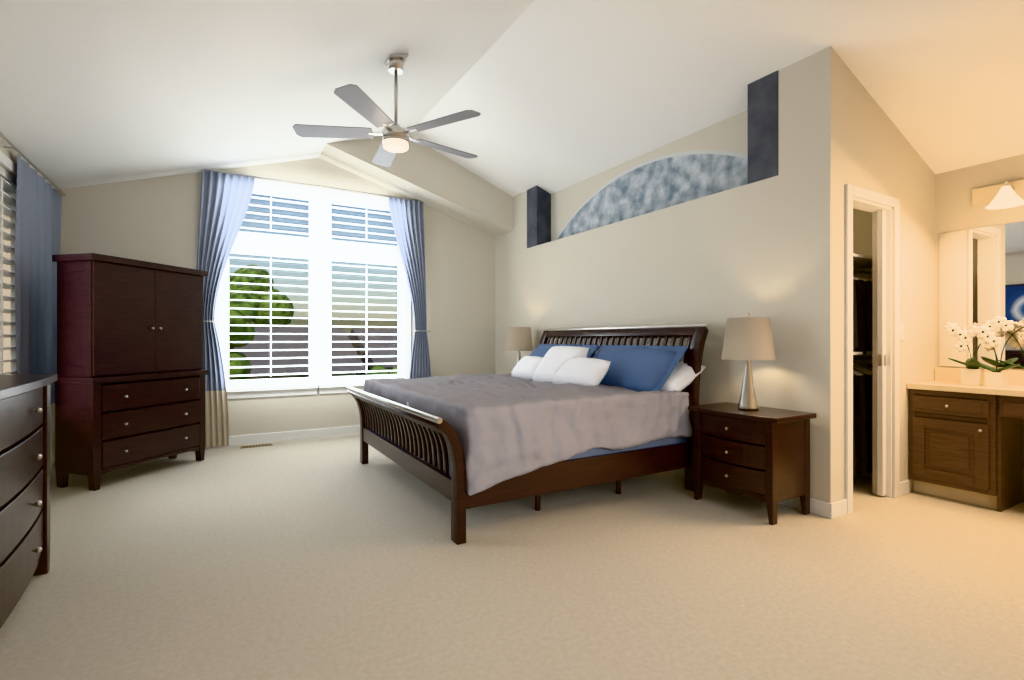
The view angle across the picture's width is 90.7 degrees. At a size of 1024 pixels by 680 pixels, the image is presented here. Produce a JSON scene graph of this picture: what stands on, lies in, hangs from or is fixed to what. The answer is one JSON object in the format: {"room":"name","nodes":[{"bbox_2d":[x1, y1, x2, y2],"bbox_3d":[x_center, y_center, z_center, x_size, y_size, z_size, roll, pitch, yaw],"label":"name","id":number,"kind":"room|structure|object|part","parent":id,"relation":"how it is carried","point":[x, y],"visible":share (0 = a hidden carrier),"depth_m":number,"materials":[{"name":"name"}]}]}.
{"room":"bedroom","nodes":[
{"label":"bedroom","id":0,"kind":"room"},
{"bbox_2d":[0,136,56,374],"bbox_3d":[-2.451,-0.755,1.559,0.150,3.750,7.050,0,0,-30],"label":"wall","id":1,"kind":"structure","parent":0,"point":[11,154],"depth_m":3.73,"materials":[{"name":"beige paint"}]},
{"bbox_2d":[0,151,16,374],"bbox_3d":[-3.223,-0.347,3.019,0.125,1.805,1.930,0,0,-30],"label":"window shutter","id":2,"kind":"object","parent":1,"relation":"attached to","point":[8,182],"visible":0.46,"depth_m":3.57,"materials":[{"name":"white wood"}]},
{"bbox_2d":[0,131,65,374],"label":"drapes","id":3,"kind":"object","parent":1,"relation":"attached to","point":[38,205],"depth_m":3.93,"materials":[{"name":"blue fabric"}]},
{"bbox_2d":[58,157,494,435],"bbox_3d":[-1.595,-0.755,6.235,6.360,3.750,0.150,0,0,-30],"label":"wall","id":4,"kind":"structure","parent":0,"point":[155,220],"depth_m":5.68,"materials":[{"name":"beige paint"}]},
{"bbox_2d":[229,425,359,444],"bbox_3d":[-2.183,1.073,5.795,4.540,0.095,0.014,0,0,-30],"label":"baseboard","id":5,"kind":"structure","parent":4,"relation":"attached to","point":[311,433],"depth_m":5.63,"materials":[{"name":"white"}]},
{"bbox_2d":[214,178,410,398],"bbox_3d":[-2.226,-0.550,5.830,2.160,2.360,0.210,0,0,-30],"label":"shutters","id":6,"kind":"object","parent":4,"relation":"attached to","point":[319,249],"visible":0.81,"depth_m":5.77,"materials":[{"name":"white wood"}]},
{"bbox_2d":[196,169,430,447],"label":"drapes","id":7,"kind":"object","parent":4,"relation":"attached to","point":[225,199],"depth_m":5.24,"materials":[{"name":"blue fabric"}]},
{"bbox_2d":[229,195,396,379],"bbox_3d":[-2.247,-0.570,5.885,2.000,2.180,0.006,0,0,-30],"label":"window","id":8,"kind":"structure","parent":0,"point":[308,299],"depth_m":5.77,"materials":[{"name":"clear glass"}]},
{"bbox_2d":[0,433,1023,679],"bbox_3d":[0.189,1.180,3.195,6.360,0.120,7.200,0,0,-30],"label":"floor","id":9,"kind":"structure","parent":0,"point":[318,559],"depth_m":2.33,"materials":[{"name":"beige carpet"}]},
{"bbox_2d":[0,374,57,627],"bbox_3d":[-1.996,0.645,1.589,0.605,0.950,1.810,0,0,-30],"label":"dresser","id":10,"kind":"object","parent":9,"relation":"on","point":[24,478],"visible":1,"depth_m":2.02,"materials":[{"name":"brown wood"}]},
{"bbox_2d":[52,253,207,490],"bbox_3d":[-3.123,0.245,4.241,0.405,1.750,1.040,0,0,14],"label":"armoire","id":11,"kind":"object","parent":9,"relation":"on","point":[130,386],"visible":1,"depth_m":3.95,"materials":[{"name":"brown wood"}]},
{"bbox_2d":[240,443,272,448],"bbox_3d":[-2.671,1.116,5.285,0.300,0.008,0.100,0,0,-30],"label":"floor vent","id":12,"kind":"object","parent":9,"relation":"in","point":[259,445],"visible":1,"depth_m":5.28,"materials":[{"name":"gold metal"}]},
{"bbox_2d":[346,324,708,544],"bbox_3d":[-0.005,0.502,4.156,2.179,1.235,2.265,0,0,-30],"label":"bed","id":13,"kind":"object","parent":9,"relation":"on","point":[544,417],"visible":1,"depth_m":3.38,"materials":[{"name":"brown wood"}]},
{"bbox_3d":[-0.869,0.768,3.652,0.178,0.703,2.170,0,0,-30],"label":"footboard","id":14,"kind":"part","parent":13,"relation":"part of","materials":[{"name":"brown wood"}]},
{"bbox_2d":[363,373,692,495],"bbox_3d":[-0.024,0.612,4.145,1.826,0.542,2.265,0,0,-30],"label":"duvet","id":15,"kind":"object","parent":13,"relation":"on","point":[516,432],"depth_m":3.25,"materials":[{"name":"grey fabric"}]},
{"bbox_3d":[0.862,0.502,4.668,0.166,1.235,2.170,0,0,-30],"label":"headboard","id":16,"kind":"part","parent":13,"relation":"part of","materials":[{"name":"brown wood"}]},
{"bbox_2d":[688,402,815,524],"bbox_3d":[1.567,0.795,3.371,0.455,0.650,0.660,0,0,-30],"label":"nightstand","id":17,"kind":"object","parent":9,"relation":"on","point":[762,454],"visible":1,"depth_m":3.19,"materials":[{"name":"brown wood"}]},
{"bbox_2d":[722,313,775,409],"bbox_3d":[1.578,0.146,3.378,0.330,0.644,0.330,0,0,-30],"label":"lamp","id":18,"kind":"object","parent":17,"relation":"on","point":[748,339],"visible":1,"depth_m":3.27,"materials":[{"name":"beige fabric"}]},
{"bbox_2d":[907,388,1023,511],"bbox_3d":[3.517,0.740,3.006,0.501,0.760,1.806,0,0,-30],"label":"bathroom vanity","id":19,"kind":"object","parent":9,"relation":"on","point":[966,443],"depth_m":3.42,"materials":[{"name":"brown wood"}]},
{"bbox_2d":[907,380,1023,395],"bbox_3d":[3.529,0.340,3.013,0.476,0.040,1.806,0,0,-30],"label":"countertop","id":20,"kind":"structure","parent":19,"relation":"on","point":[1018,389],"depth_m":3.42,"materials":[{"name":"beige stone"}]},
{"bbox_2d":[944,316,1019,386],"bbox_3d":[3.230,0.080,3.480,0.300,0.475,0.431,0,0,-30],"label":"orchid","id":21,"kind":"object","parent":20,"relation":"on","point":[972,373],"visible":1,"depth_m":3.45,"materials":[{"name":"white plant"}]},
{"bbox_3d":[0.074,0.795,5.916,0.455,0.650,0.660,0,0,-30],"label":"nightstand","id":22,"kind":"object","parent":9,"relation":"on","visible":0},
{"bbox_2d":[505,324,532,363],"bbox_3d":[0.085,0.146,5.922,0.330,0.644,0.330,0,0,-30],"label":"lamp","id":23,"kind":"object","parent":22,"relation":"on","point":[519,338],"visible":0.77,"depth_m":5.80,"materials":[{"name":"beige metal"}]},
{"bbox_2d":[0,0,1023,196],"bbox_3d":[0.189,-1.880,3.195,6.360,1.320,7.200,0,0,-30],"label":"ceiling","id":24,"kind":"structure","parent":0,"point":[558,95],"depth_m":3.52,"materials":[{"name":"white paint"}]},
{"bbox_2d":[293,53,480,166],"bbox_3d":[-0.878,-1.801,3.873,1.428,0.716,1.412,0,0,-30],"label":"ceiling fan","id":25,"kind":"object","parent":24,"relation":"hanging from","point":[396,138],"visible":1,"depth_m":3.75,"materials":[{"name":"silver metal"}]},
{"bbox_2d":[319,135,512,236],"bbox_3d":[-1.099,-1.890,6.161,2.300,0.980,0.480,0,0,-30],"label":"bulkhead","id":26,"kind":"object","parent":24,"relation":"attached to","point":[429,177],"visible":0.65,"depth_m":6.05,"materials":[{"name":"beige paint"}]},
{"bbox_2d":[495,46,856,502],"bbox_3d":[1.020,-0.755,5.138,0.320,3.750,4.390,0,0,-30],"label":"wall","id":27,"kind":"structure","parent":0,"point":[771,248],"depth_m":3.72,"materials":[{"name":"beige paint"}]},
{"bbox_2d":[555,150,747,239],"bbox_3d":[1.249,-1.400,4.820,0.008,0.560,3.070,0,0,-30],"label":"wall art","id":28,"kind":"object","parent":27,"relation":"attached to","point":[659,183],"depth_m":4.62},
{"bbox_2d":[527,70,777,247],"bbox_3d":[1.087,-1.483,4.899,0.206,0.726,3.230,0,0,-30],"label":"niche","id":29,"kind":"object","parent":27,"relation":"attached to","point":[762,128],"visible":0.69,"depth_m":3.59,"materials":[{"name":"paint"}]},
{"bbox_2d":[669,468,836,518],"bbox_3d":[0.896,1.073,5.039,0.034,0.095,4.374,0,0,-30],"label":"baseboard","id":30,"kind":"structure","parent":27,"relation":"attached to","point":[829,510],"depth_m":3.23,"materials":[{"name":"white"}]},
{"bbox_2d":[843,79,934,498],"bbox_3d":[2.670,-0.755,3.630,1.340,3.750,0.120,0,0,-30],"label":"wall","id":31,"kind":"structure","parent":0,"point":[891,162],"depth_m":3.68,"materials":[{"name":"beige paint"}]},
{"bbox_2d":[845,184,899,513],"bbox_3d":[2.416,0.062,3.471,0.700,2.115,0.138,0,0,-30],"label":"door frame","id":32,"kind":"structure","parent":31,"relation":"attached to","point":[852,202],"depth_m":3.57,"materials":[{"name":"white wood"}]},
{"bbox_2d":[900,324,903,339],"bbox_3d":[2.794,-0.050,3.626,0.075,0.118,0.013,0,0,-30],"label":"switch plate","id":33,"kind":"object","parent":31,"relation":"attached to","point":[901,331],"visible":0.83,"depth_m":3.62,"materials":[{"name":"white plastic"}]},
{"bbox_2d":[853,154,1023,370],"bbox_3d":[2.905,-0.755,4.702,0.150,3.750,7.050,0,0,-30],"label":"wall","id":34,"kind":"structure","parent":0,"point":[956,209],"depth_m":3.79,"materials":[{"name":"beige paint"}]},
{"bbox_2d":[853,253,871,477],"bbox_3d":[2.465,0.209,3.980,1.330,1.668,0.550,0,0,-30],"label":"closet","id":35,"kind":"object","parent":34,"relation":"hanging from","point":[862,377],"visible":0.17,"depth_m":3.82,"materials":[{"name":"black fabric"}]},
{"bbox_2d":[935,368,1023,383],"bbox_3d":[3.725,0.270,3.128,0.020,0.100,1.806,0,0,-30],"label":"backsplash","id":36,"kind":"structure","parent":34,"relation":"attached to","point":[940,373],"depth_m":3.78,"materials":[{"name":"beige stone"}]},
{"bbox_2d":[939,221,1023,368],"bbox_3d":[3.688,-0.302,3.207,0.007,1.015,1.580,0,0,-30],"label":"vanity mirror","id":37,"kind":"object","parent":34,"relation":"attached to","point":[981,276],"visible":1,"depth_m":3.66,"materials":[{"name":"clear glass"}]},
{"bbox_2d":[972,179,1023,208],"bbox_3d":[3.578,-1.002,3.143,0.261,0.185,1.180,0,0,-30],"label":"sconce","id":38,"kind":"object","parent":34,"relation":"attached to","point":[1006,194],"visible":1,"depth_m":3.50,"materials":[{"name":"beige glass"}]},
{"label":"outside","id":39,"kind":"structure","parent":0,"visible":0},
{"bbox_3d":[-23.126,4.270,45.979,120.000,0.300,89.500,0,0,-30],"label":"lawn","id":40,"kind":"structure","parent":39,"visible":0},
{"bbox_2d":[233,327,368,378],"bbox_3d":[-13.874,1.770,23.292,11.800,4.700,9.800,0,0,-30],"label":"house","id":41,"kind":"structure","parent":40,"relation":"on","point":[334,345],"depth_m":22.70,"materials":[{"name":"beige"}]},
{"bbox_2d":[229,265,396,379],"bbox_3d":[-54.061,6.800,73.016,310.000,24.640,151.552,0,0,-30],"label":"trees","id":42,"kind":"object","parent":40,"relation":"on","point":[261,304],"depth_m":35.95,"materials":[{"name":"green plant"}]},
{"bbox_2d":[369,329,396,373],"bbox_3d":[-3.598,1.770,30.480,11.799,4.700,9.800,0,0,-30],"label":"house","id":43,"kind":"structure","parent":40,"relation":"on","point":[377,331],"depth_m":25.78,"materials":[{"name":"beige"}]}
]}

